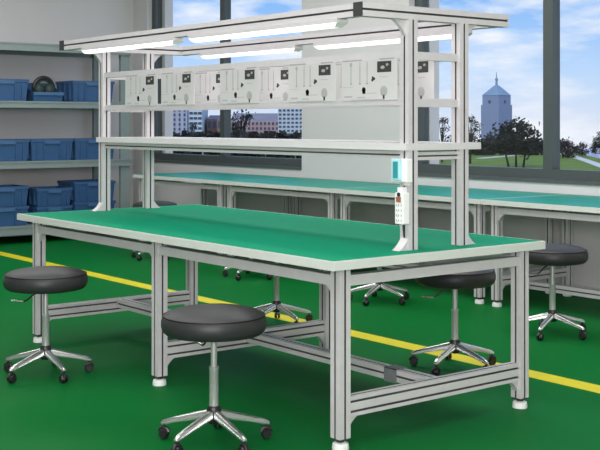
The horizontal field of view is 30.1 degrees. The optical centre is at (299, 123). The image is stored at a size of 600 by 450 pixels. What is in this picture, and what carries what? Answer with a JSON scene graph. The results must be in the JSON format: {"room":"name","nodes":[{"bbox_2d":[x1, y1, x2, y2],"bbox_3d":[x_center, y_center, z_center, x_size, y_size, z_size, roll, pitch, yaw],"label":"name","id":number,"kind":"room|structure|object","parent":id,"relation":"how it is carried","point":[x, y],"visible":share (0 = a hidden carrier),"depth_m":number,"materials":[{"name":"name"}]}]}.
{"room":"electronics workshop","nodes":[
{"label":"electronics workshop","id":0,"kind":"room"},
{"bbox_2d":[0,0,132,236],"bbox_3d":[-5.989,-0.404,10.836,10.380,3.400,0.200,0,0,-38],"label":"wall","id":1,"kind":"structure","parent":0,"point":[23,21],"depth_m":13.15,"materials":[{"name":"grey paint"}]},
{"bbox_2d":[0,231,599,449],"bbox_3d":[-1.466,1.346,4.821,10.100,0.100,14.850,0,0,-38],"label":"floor","id":2,"kind":"structure","parent":0,"point":[116,405],"depth_m":5.83,"materials":[{"name":"green paint"}]},
{"bbox_2d":[3,266,93,382],"bbox_3d":[-1.293,1.020,5.754,0.464,0.553,0.476,0,0,-18],"label":"stool","id":3,"kind":"object","parent":2,"relation":"on","point":[45,280],"visible":1,"depth_m":5.64,"materials":[{"name":"black leather"}]},
{"bbox_2d":[0,42,130,235],"bbox_3d":[-3.123,0.186,12.386,2.405,2.220,0.748,0,0,-38],"label":"storage rack","id":4,"kind":"object","parent":2,"relation":"on","point":[6,48],"visible":0.4,"depth_m":12.68,"materials":[{"name":"grey metal"}]},
{"bbox_2d":[0,79,28,100],"bbox_3d":[-3.277,-0.360,12.114,0.522,0.236,0.440,0,0,-38],"label":"storage bin","id":5,"kind":"object","parent":4,"relation":"on","point":[10,89],"visible":0.99,"depth_m":12.01,"materials":[{"name":"blue plastic"}]},
{"bbox_2d":[0,205,28,226],"bbox_3d":[-3.273,1.000,12.118,0.514,0.212,0.440,0,0,-38],"label":"storage bin","id":6,"kind":"object","parent":4,"relation":"on","point":[8,215],"visible":0.83,"depth_m":12.00,"materials":[{"name":"blue plastic"}]},
{"bbox_2d":[0,184,28,206],"bbox_3d":[-3.273,0.786,12.118,0.514,0.212,0.440,0,0,-38],"label":"storage bin","id":7,"kind":"object","parent":6,"relation":"on","point":[11,194],"visible":1,"depth_m":12.02,"materials":[{"name":"blue plastic"}]},
{"bbox_2d":[0,139,29,161],"bbox_3d":[-3.269,0.290,12.121,0.524,0.236,0.440,0,0,-38],"label":"storage bin","id":8,"kind":"object","parent":4,"relation":"on","point":[10,149],"visible":1,"depth_m":12.02,"materials":[{"name":"blue plastic"}]},
{"bbox_2d":[0,223,82,235],"bbox_3d":[-3.123,1.154,12.386,2.405,0.095,0.748,0,0,-38],"label":"shelf","id":9,"kind":"object","parent":4,"relation":"attached to","point":[27,229],"depth_m":11.99,"materials":[{"name":"grey metal"}]},
{"bbox_2d":[26,83,63,101],"bbox_3d":[-2.883,-0.349,12.406,0.360,0.214,0.412,0,0,-38],"label":"storage bin","id":10,"kind":"object","parent":4,"relation":"on","point":[57,96],"visible":0.65,"depth_m":12.26,"materials":[{"name":"blue plastic"}]},
{"bbox_2d":[32,76,54,91],"bbox_3d":[-2.828,-0.410,12.329,0.272,0.234,0.125,0,0,-38],"label":"defender","id":11,"kind":"object","parent":10,"relation":"in","point":[37,86],"visible":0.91,"depth_m":12.30,"materials":[{"name":"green plastic"}]},
{"bbox_2d":[34,83,44,91],"bbox_3d":[-2.877,-0.371,12.291,0.133,0.156,0.125,0,0,-38],"label":"ear cup","id":12,"kind":"object","parent":11,"relation":"on","point":[38,87],"depth_m":12.24,"materials":[{"name":"green plastic"}]},
{"bbox_2d":[44,83,54,91],"bbox_3d":[-2.780,-0.371,12.367,0.133,0.156,0.125,0,0,-38],"label":"ear cup","id":13,"kind":"object","parent":11,"relation":"on","point":[49,87],"depth_m":12.32,"materials":[{"name":"green plastic"}]},
{"bbox_2d":[26,205,72,223],"bbox_3d":[-2.821,1.008,12.446,0.429,0.195,0.400,0,0,-38],"label":"storage bin","id":14,"kind":"object","parent":4,"relation":"on","point":[32,209],"visible":0.43,"depth_m":12.29,"materials":[{"name":"blue plastic"}]},
{"bbox_2d":[26,186,72,206],"bbox_3d":[-2.821,0.811,12.446,0.429,0.195,0.400,0,0,-38],"label":"storage bin","id":15,"kind":"object","parent":14,"relation":"on","point":[45,195],"visible":0.89,"depth_m":12.30,"materials":[{"name":"blue plastic"}]},
{"bbox_2d":[27,138,73,160],"bbox_3d":[-2.855,0.290,12.444,0.510,0.236,0.440,0,0,-38],"label":"storage bin","id":16,"kind":"object","parent":4,"relation":"on","point":[53,148],"visible":0.77,"depth_m":12.27,"materials":[{"name":"blue plastic"}]},
{"bbox_2d":[0,101,124,108],"bbox_3d":[-3.123,-0.205,12.386,2.405,0.073,0.748,0,0,-38],"label":"shelf","id":17,"kind":"object","parent":4,"relation":"attached to","point":[3,104],"depth_m":12.27,"materials":[{"name":"grey metal"}]},
{"bbox_2d":[0,42,130,57],"bbox_3d":[-3.123,-0.828,12.386,2.405,0.088,0.748,0,0,-38],"label":"shelf","id":18,"kind":"object","parent":4,"relation":"attached to","point":[6,48],"depth_m":12.36,"materials":[{"name":"grey metal"}]},
{"bbox_2d":[0,159,130,168],"bbox_3d":[-3.123,0.447,12.386,2.405,0.078,0.748,0,0,-38],"label":"shelf","id":19,"kind":"object","parent":4,"relation":"attached to","point":[122,163],"depth_m":12.30,"materials":[{"name":"grey metal"}]},
{"bbox_2d":[55,81,114,101],"bbox_3d":[-2.457,-0.360,12.755,0.524,0.236,0.440,0,0,-38],"label":"storage bin","id":20,"kind":"object","parent":4,"relation":"on","point":[74,91],"visible":0.72,"depth_m":12.56,"materials":[{"name":"blue plastic"}]},
{"bbox_2d":[58,138,113,159],"bbox_3d":[-2.442,0.290,12.768,0.514,0.236,0.440,0,0,-38],"label":"storage bin","id":21,"kind":"object","parent":4,"relation":"on","point":[82,148],"visible":0.45,"depth_m":12.54,"materials":[{"name":"blue plastic"}]},
{"bbox_2d":[70,200,115,210],"bbox_3d":[-2.443,0.993,12.766,0.519,0.225,0.440,0,0,-38],"label":"storage bin","id":22,"kind":"object","parent":4,"relation":"on","point":[89,205],"visible":0.23,"depth_m":12.54,"materials":[{"name":"blue plastic"}]},
{"bbox_2d":[57,179,115,201],"bbox_3d":[-2.443,0.766,12.766,0.519,0.225,0.440,0,0,-38],"label":"storage bin","id":23,"kind":"object","parent":22,"relation":"on","point":[83,190],"visible":0.66,"depth_m":12.57,"materials":[{"name":"blue plastic"}]},
{"bbox_2d":[131,201,176,260],"bbox_3d":[-1.375,1.020,10.706,0.464,0.553,0.476,0,0,-20],"label":"stool","id":24,"kind":"object","parent":2,"relation":"on","point":[159,203],"visible":0.34,"depth_m":10.58,"materials":[{"name":"metal"}]},
{"bbox_2d":[158,303,272,449],"bbox_3d":[-0.332,1.020,4.526,0.464,0.553,0.476,0,0,-18],"label":"stool","id":25,"kind":"object","parent":2,"relation":"on","point":[213,323],"visible":1,"depth_m":4.42,"materials":[{"name":"leather"}]},
{"bbox_2d":[133,172,298,254],"bbox_3d":[-0.892,0.918,11.487,0.955,0.757,1.652,0,0,-38],"label":"bench","id":26,"kind":"object","parent":2,"relation":"on","point":[167,179],"visible":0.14,"depth_m":11.15,"materials":[{"name":"metal"}]},
{"bbox_2d":[222,258,274,280],"bbox_3d":[-0.397,1.020,9.409,0.464,0.553,0.476,0,0,-28],"label":"stool","id":27,"kind":"object","parent":2,"relation":"on","point":[225,273],"visible":0.16,"depth_m":9.24,"materials":[{"name":"metal"}]},
{"bbox_2d":[17,1,544,449],"bbox_3d":[-0.283,0.400,5.873,1.260,1.793,2.950,0,0,-38],"label":"workbench","id":28,"kind":"object","parent":2,"relation":"on","point":[334,247],"depth_m":5.11,"materials":[{"name":"metal"}]},
{"bbox_2d":[81,37,182,53],"bbox_3d":[-0.937,-0.423,6.116,0.062,0.034,1.026,0,0,-38],"label":"lamp","id":29,"kind":"object","parent":28,"relation":"attached to","point":[165,41],"visible":1,"depth_m":6.04,"materials":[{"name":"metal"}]},
{"bbox_2d":[83,41,172,53],"bbox_3d":[-0.937,-0.415,6.116,0.056,0.018,1.012,0,0,-38],"label":"diffuser","id":30,"kind":"object","parent":29,"relation":"attached to","point":[139,44],"depth_m":6.10,"materials":[{"name":"white plastic"}]},
{"bbox_2d":[125,74,157,105],"bbox_3d":[-0.924,-0.193,6.483,0.004,0.182,0.368,0,0,-38],"label":"card","id":31,"kind":"object","parent":28,"relation":"attached to","point":[141,90],"visible":1,"depth_m":6.48,"materials":[{"name":"white paper"}]},
{"bbox_2d":[146,76,153,84],"bbox_3d":[-0.862,-0.247,6.402,0.001,0.048,0.090,0,0,-38],"label":"photo","id":32,"kind":"object","parent":31,"relation":"on","point":[149,79],"depth_m":6.40,"materials":[{"name":"black"}]},
{"bbox_2d":[161,71,194,104],"bbox_3d":[-0.678,-0.193,6.169,0.004,0.182,0.343,0,0,-38],"label":"card","id":33,"kind":"object","parent":28,"relation":"attached to","point":[176,88],"visible":1,"depth_m":6.16,"materials":[{"name":"white paper"}]},
{"bbox_2d":[182,74,190,82],"bbox_3d":[-0.620,-0.247,6.093,0.001,0.048,0.084,0,0,-38],"label":"photo","id":34,"kind":"object","parent":33,"relation":"on","point":[186,78],"depth_m":6.09,"materials":[{"name":"black"}]},
{"bbox_2d":[195,72,219,102],"bbox_3d":[-0.516,-0.200,6.465,0.004,0.196,0.350,0,0,-38],"label":"card","id":35,"kind":"object","parent":28,"relation":"attached to","point":[207,85],"visible":0.62,"depth_m":6.49,"materials":[{"name":"white paper"}]},
{"bbox_2d":[216,74,219,82],"bbox_3d":[-0.457,-0.258,6.387,0.001,0.052,0.086,0,0,-38],"label":"photo","id":36,"kind":"object","parent":35,"relation":"on","point":[217,75],"depth_m":6.40,"materials":[{"name":"black"}]},
{"bbox_2d":[220,67,258,103],"bbox_3d":[-0.312,-0.193,5.700,0.004,0.182,0.344,0,0,-38],"label":"card","id":37,"kind":"object","parent":28,"relation":"attached to","point":[237,86],"visible":1,"depth_m":5.69,"materials":[{"name":"white paper"}]},
{"bbox_2d":[245,69,254,79],"bbox_3d":[-0.254,-0.247,5.624,0.001,0.048,0.084,0,0,-38],"label":"photo","id":38,"kind":"object","parent":37,"relation":"on","point":[249,73],"depth_m":5.62,"materials":[{"name":"black"}]},
{"bbox_2d":[200,45,302,58],"bbox_3d":[-0.305,-0.423,6.652,0.062,0.034,0.981,0,0,-38],"label":"lamp","id":39,"kind":"object","parent":28,"relation":"attached to","point":[291,48],"visible":1,"depth_m":6.57,"materials":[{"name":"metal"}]},
{"bbox_2d":[188,18,347,42],"bbox_3d":[-0.180,-0.423,5.147,0.062,0.034,1.166,0,0,-38],"label":"lamp","id":40,"kind":"object","parent":28,"relation":"attached to","point":[330,23],"visible":1,"depth_m":5.04,"materials":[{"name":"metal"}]},
{"bbox_2d":[259,67,287,100],"bbox_3d":[-0.136,-0.200,5.978,0.004,0.196,0.355,0,0,-38],"label":"card","id":41,"kind":"object","parent":28,"relation":"attached to","point":[273,83],"visible":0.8,"depth_m":5.98,"materials":[{"name":"white paper"}]},
{"bbox_2d":[281,70,287,79],"bbox_3d":[-0.076,-0.258,5.900,0.001,0.052,0.087,0,0,-38],"label":"photo","id":42,"kind":"object","parent":41,"relation":"on","point":[284,73],"depth_m":5.91,"materials":[{"name":"black"}]},
{"bbox_2d":[288,62,335,101],"bbox_3d":[0.054,-0.193,5.232,0.004,0.182,0.354,0,0,-38],"label":"card","id":43,"kind":"object","parent":28,"relation":"attached to","point":[316,82],"visible":1,"depth_m":5.22,"materials":[{"name":"white paper"}]},
{"bbox_2d":[319,64,330,75],"bbox_3d":[0.114,-0.247,5.154,0.001,0.048,0.087,0,0,-38],"label":"photo","id":44,"kind":"object","parent":43,"relation":"on","point":[324,69],"depth_m":5.15,"materials":[{"name":"black"}]},
{"bbox_2d":[336,64,340,98],"bbox_3d":[0.240,-0.200,5.497,0.004,0.196,0.355,0,0,-38],"label":"card","id":45,"kind":"object","parent":28,"relation":"attached to","point":[338,66],"visible":0.02,"depth_m":5.56,"materials":[{"name":"white paper"}]},
{"bbox_2d":[313,35,399,49],"bbox_3d":[0.289,-0.423,5.631,0.339,0.034,0.983,0,0,-38],"label":"lamp","id":46,"kind":"object","parent":28,"relation":"attached to","point":[390,39],"depth_m":5.83,"materials":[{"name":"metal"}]},
{"bbox_2d":[315,34,450,48],"bbox_3d":[0.443,-0.415,5.694,0.056,0.018,1.117,0,0,-38],"label":"diffuser","id":47,"kind":"object","parent":46,"relation":"attached to","point":[421,37],"depth_m":5.74,"materials":[{"name":"white plastic"}]},
{"bbox_2d":[341,57,397,100],"bbox_3d":[0.302,-0.193,4.914,0.004,0.182,0.369,0,0,-38],"label":"card","id":48,"kind":"object","parent":28,"relation":"attached to","point":[361,80],"visible":1,"depth_m":4.91,"materials":[{"name":"white paper"}]},
{"bbox_2d":[377,61,390,71],"bbox_3d":[0.365,-0.247,4.833,0.001,0.048,0.090,0,0,-38],"label":"photo","id":49,"kind":"object","parent":48,"relation":"on","point":[382,66],"depth_m":4.83,"materials":[{"name":"black"}]},
{"bbox_2d":[391,158,411,185],"bbox_3d":[0.424,0.205,4.705,0.052,0.113,0.096,0,0,-38],"label":"switch box","id":50,"kind":"object","parent":28,"relation":"attached to","point":[401,169],"visible":1,"depth_m":4.68,"materials":[{"name":"white plastic"}]},
{"bbox_2d":[398,60,433,98],"bbox_3d":[0.494,-0.200,5.173,0.004,0.196,0.360,0,0,-38],"label":"panel","id":51,"kind":"object","parent":28,"relation":"attached to","point":[425,68],"visible":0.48,"depth_m":5.08,"materials":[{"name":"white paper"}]},
{"bbox_2d":[418,61,427,72],"bbox_3d":[0.555,-0.258,5.093,0.001,0.052,0.088,0,0,-38],"label":"photo","id":52,"kind":"object","parent":51,"relation":"on","point":[422,65],"depth_m":5.08,"materials":[{"name":"black"}]},
{"bbox_2d":[418,31,450,41],"bbox_3d":[0.617,-0.423,5.209,0.337,0.034,0.520,0,0,-38],"label":"lamp","id":53,"kind":"object","parent":28,"relation":"attached to","point":[443,35],"depth_m":5.39,"materials":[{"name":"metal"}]},
{"bbox_2d":[254,262,312,322],"bbox_3d":[-0.134,1.020,7.206,0.464,0.553,0.476,0,0,-18],"label":"stool","id":54,"kind":"object","parent":2,"relation":"on","point":[276,306],"visible":0.26,"depth_m":7.19,"materials":[{"name":"metal"}]},
{"bbox_2d":[0,251,599,392],"bbox_3d":[0.649,1.296,6.474,0.132,0.002,13.850,0,0,-38],"label":"floor line","id":55,"kind":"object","parent":2,"relation":"on","point":[459,357],"depth_m":6.62,"materials":[{"name":"yellow paint"}]},
{"bbox_2d":[220,178,399,255],"bbox_3d":[0.130,0.918,10.180,0.955,0.757,1.652,0,0,-38],"label":"bench","id":56,"kind":"object","parent":2,"relation":"on","point":[262,186],"visible":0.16,"depth_m":10.02,"materials":[{"name":"metal"}]},
{"bbox_2d":[351,266,408,305],"bbox_3d":[0.595,1.020,8.127,0.464,0.553,0.476,0,0,-24],"label":"stool","id":57,"kind":"object","parent":2,"relation":"on","point":[379,286],"visible":0.34,"depth_m":8.09,"materials":[{"name":"metal"}]},
{"bbox_2d":[332,185,563,303],"bbox_3d":[1.151,0.918,8.873,0.955,0.757,1.652,0,0,-38],"label":"bench","id":58,"kind":"object","parent":2,"relation":"on","point":[381,195],"visible":0.27,"depth_m":8.52,"materials":[{"name":"metal"}]},
{"bbox_2d":[409,262,496,375],"bbox_3d":[0.838,1.020,5.914,0.464,0.553,0.476,0,0,-20],"label":"stool","id":59,"kind":"object","parent":2,"relation":"on","point":[482,278],"visible":0.64,"depth_m":5.80,"materials":[{"name":"leather"}]},
{"bbox_2d":[481,194,599,306],"bbox_3d":[2.172,0.918,7.567,0.955,0.757,1.652,0,0,-38],"label":"bench","id":60,"kind":"object","parent":2,"relation":"on","point":[534,206],"visible":0.96,"depth_m":7.87,"materials":[{"name":"metal"}]},
{"bbox_2d":[529,243,587,340],"bbox_3d":[1.567,1.020,6.856,0.464,0.553,0.476,0,0,-22],"label":"stool","id":61,"kind":"object","parent":2,"relation":"on","point":[553,255],"visible":0.75,"depth_m":6.71,"materials":[{"name":"leather"}]},
{"bbox_2d":[133,0,599,287],"bbox_3d":[2.623,-0.404,8.017,0.280,3.400,14.850,0,0,-38],"label":"wall","id":62,"kind":"structure","parent":0,"point":[349,123],"depth_m":10.48,"materials":[{"name":"grey paint"}]},
{"bbox_2d":[152,0,301,169],"bbox_3d":[-0.861,-0.646,12.368,0.172,2.216,3.042,0,0,-38],"label":"window","id":63,"kind":"structure","parent":62,"relation":"in","point":[224,159],"depth_m":12.38,"materials":[{"name":"metal"}]},
{"bbox_2d":[415,0,599,185],"bbox_3d":[2.006,-0.646,8.699,0.172,2.216,3.185,0,0,-38],"label":"window","id":64,"kind":"structure","parent":62,"relation":"in","point":[551,172],"depth_m":8.78,"materials":[{"name":"metal"}]},
{"bbox_2d":[419,263,599,289],"bbox_3d":[2.508,1.261,7.927,0.012,0.070,14.850,0,0,-38],"label":"baseboard","id":65,"kind":"structure","parent":62,"relation":"attached to","point":[419,263],"depth_m":8.46,"materials":[{"name":"grey"}]},
{"label":"outside","id":66,"kind":"structure","parent":0,"visible":0},
{"bbox_2d":[265,151,599,170],"bbox_3d":[9.653,6.546,249.649,444.156,0.500,378.497,0,0,-38],"label":"lawn","id":67,"kind":"structure","parent":66,"point":[534,161],"depth_m":179.98,"materials":[{"name":"green plant"}]},
{"bbox_2d":[173,110,188,134],"bbox_3d":[-24.847,1.037,237.000,11.058,10.519,12.935,0,0,-38],"label":"apartment block","id":68,"kind":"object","parent":67,"relation":"on","point":[180,117],"visible":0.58,"depth_m":230.03,"materials":[{"name":"white concrete"}]},
{"bbox_2d":[187,122,197,132],"bbox_3d":[-16.316,3.038,169.895,3.915,6.520,3.195,0,0,-38],"label":"tree","id":69,"kind":"object","parent":67,"relation":"on","point":[192,126],"visible":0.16,"depth_m":169.82,"materials":[{"name":"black plant"}]},
{"bbox_2d":[189,110,207,154],"bbox_3d":[-20.132,-2.006,221.981,10.604,16.604,12.617,0,0,-38],"label":"apartment block","id":70,"kind":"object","parent":67,"relation":"on","point":[199,116],"visible":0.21,"depth_m":214.98,"materials":[{"name":"white concrete"}]},
{"bbox_2d":[207,115,219,131],"bbox_3d":[-16.863,2.312,227.000,10.952,7.969,12.852,0,0,-38],"label":"house","id":71,"kind":"structure","parent":67,"relation":"on","point":[213,121],"depth_m":219.97,"materials":[{"name":"red brick"}]},
{"bbox_2d":[173,130,301,158],"bbox_3d":[-8.038,3.704,139.943,16.884,5.808,14.288,0,0,-38],"label":"hedge","id":72,"kind":"object","parent":67,"relation":"on","point":[241,134],"visible":0.12,"depth_m":139.18,"materials":[{"name":"green plant"}]},
{"bbox_2d":[231,109,255,134],"bbox_3d":[-8.223,1.751,150.058,5.222,9.105,4.701,0,0,-38],"label":"tree","id":73,"kind":"object","parent":67,"relation":"on","point":[246,117],"visible":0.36,"depth_m":149.72,"materials":[{"name":"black plant"}]},
{"bbox_2d":[231,113,277,136],"bbox_3d":[-9.682,2.021,247.000,16.759,8.551,17.390,0,0,-38],"label":"building","id":74,"kind":"structure","parent":67,"relation":"on","point":[262,122],"depth_m":240.01,"materials":[{"name":"pink brick"}]},
{"bbox_2d":[278,108,301,138],"bbox_3d":[-1.916,-0.027,232.000,12.595,12.646,14.136,0,0,-38],"label":"apartment block","id":75,"kind":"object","parent":67,"relation":"on","point":[289,120],"visible":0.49,"depth_m":225.03,"materials":[{"name":"white concrete"}]},
{"bbox_2d":[439,117,450,162],"bbox_3d":[22.891,2.507,179.970,4.767,7.589,4.692,0,0,-38],"label":"tree","id":76,"kind":"object","parent":67,"relation":"on","point":[444,121],"visible":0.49,"depth_m":179.85,"materials":[{"name":"green plant"}]},
{"bbox_2d":[469,114,485,163],"bbox_3d":[26.639,2.395,174.999,5.035,7.818,4.712,0,0,-38],"label":"tree","id":77,"kind":"object","parent":67,"relation":"on","point":[471,133],"visible":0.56,"depth_m":174.70,"materials":[{"name":"green plant"}]},
{"bbox_2d":[477,133,495,141],"bbox_3d":[40.046,4.899,235.984,8.521,5.811,9.553,0,0,-38],"label":"tree","id":78,"kind":"object","parent":67,"relation":"on","point":[487,136],"visible":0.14,"depth_m":236.52,"materials":[{"name":"green plant"}]},
{"bbox_2d":[481,72,511,140],"bbox_3d":[44.922,-2.736,255.000,5.367,18.065,5.367,0,0,-38],"label":"stone tower","id":79,"kind":"structure","parent":67,"relation":"on","point":[496,106],"depth_m":253.31,"materials":[{"name":"blue stone"}]},
{"bbox_2d":[471,141,542,154],"bbox_3d":[37.784,5.081,222.129,22.462,3.284,18.357,0,0,-38],"label":"hedge","id":80,"kind":"object","parent":67,"relation":"on","point":[484,150],"visible":0.25,"depth_m":220.94,"materials":[{"name":"green plant"}]},
{"bbox_2d":[488,116,541,166],"bbox_3d":[31.010,2.573,159.885,8.689,7.527,8.782,0,0,-38],"label":"tree","id":81,"kind":"object","parent":67,"relation":"on","point":[506,138],"visible":1,"depth_m":159.02,"materials":[{"name":"green plant"}]},
{"bbox_2d":[560,137,581,157],"bbox_3d":[48.830,4.515,204.867,6.581,4.307,5.944,0,0,-38],"label":"tree","id":82,"kind":"object","parent":67,"relation":"on","point":[564,143],"visible":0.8,"depth_m":203.89,"materials":[{"name":"green plant"}]},
{"bbox_2d":[573,141,589,155],"bbox_3d":[53.782,5.005,214.096,3.478,3.206,3.286,0,0,-38],"label":"tree","id":83,"kind":"object","parent":67,"relation":"on","point":[581,152],"visible":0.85,"depth_m":213.73,"materials":[{"name":"green plant"}]},
{"bbox_2d":[589,141,597,153],"bbox_3d":[59.551,4.969,226.099,3.173,2.902,2.884,0,0,-38],"label":"tree","id":84,"kind":"object","parent":67,"relation":"on","point":[593,151],"visible":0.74,"depth_m":225.63,"materials":[{"name":"green plant"}]},
{"bbox_2d":[592,131,599,153],"bbox_3d":[51.397,3.802,189.900,4.814,5.020,3.836,0,0,-38],"label":"tree","id":85,"kind":"object","parent":67,"relation":"on","point":[597,143],"visible":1,"depth_m":189.77,"materials":[{"name":"green plant"}]},
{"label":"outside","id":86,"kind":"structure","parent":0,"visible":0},
{"bbox_2d":[583,149,599,158],"bbox_3d":[68.983,6.275,220.149,110.726,0.040,89.061,0,0,-38],"label":"river","id":87,"kind":"structure","parent":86,"point":[590,154],"depth_m":224.92,"materials":[{"name":"blue liquid"}]},
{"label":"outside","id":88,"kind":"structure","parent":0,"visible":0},
{"bbox_2d":[480,154,599,167],"bbox_3d":[45.907,6.270,179.015,81.247,0.050,77.640,0,0,-38],"label":"footpath","id":89,"kind":"structure","parent":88,"point":[591,162],"depth_m":193.42,"materials":[{"name":"grey concrete"}]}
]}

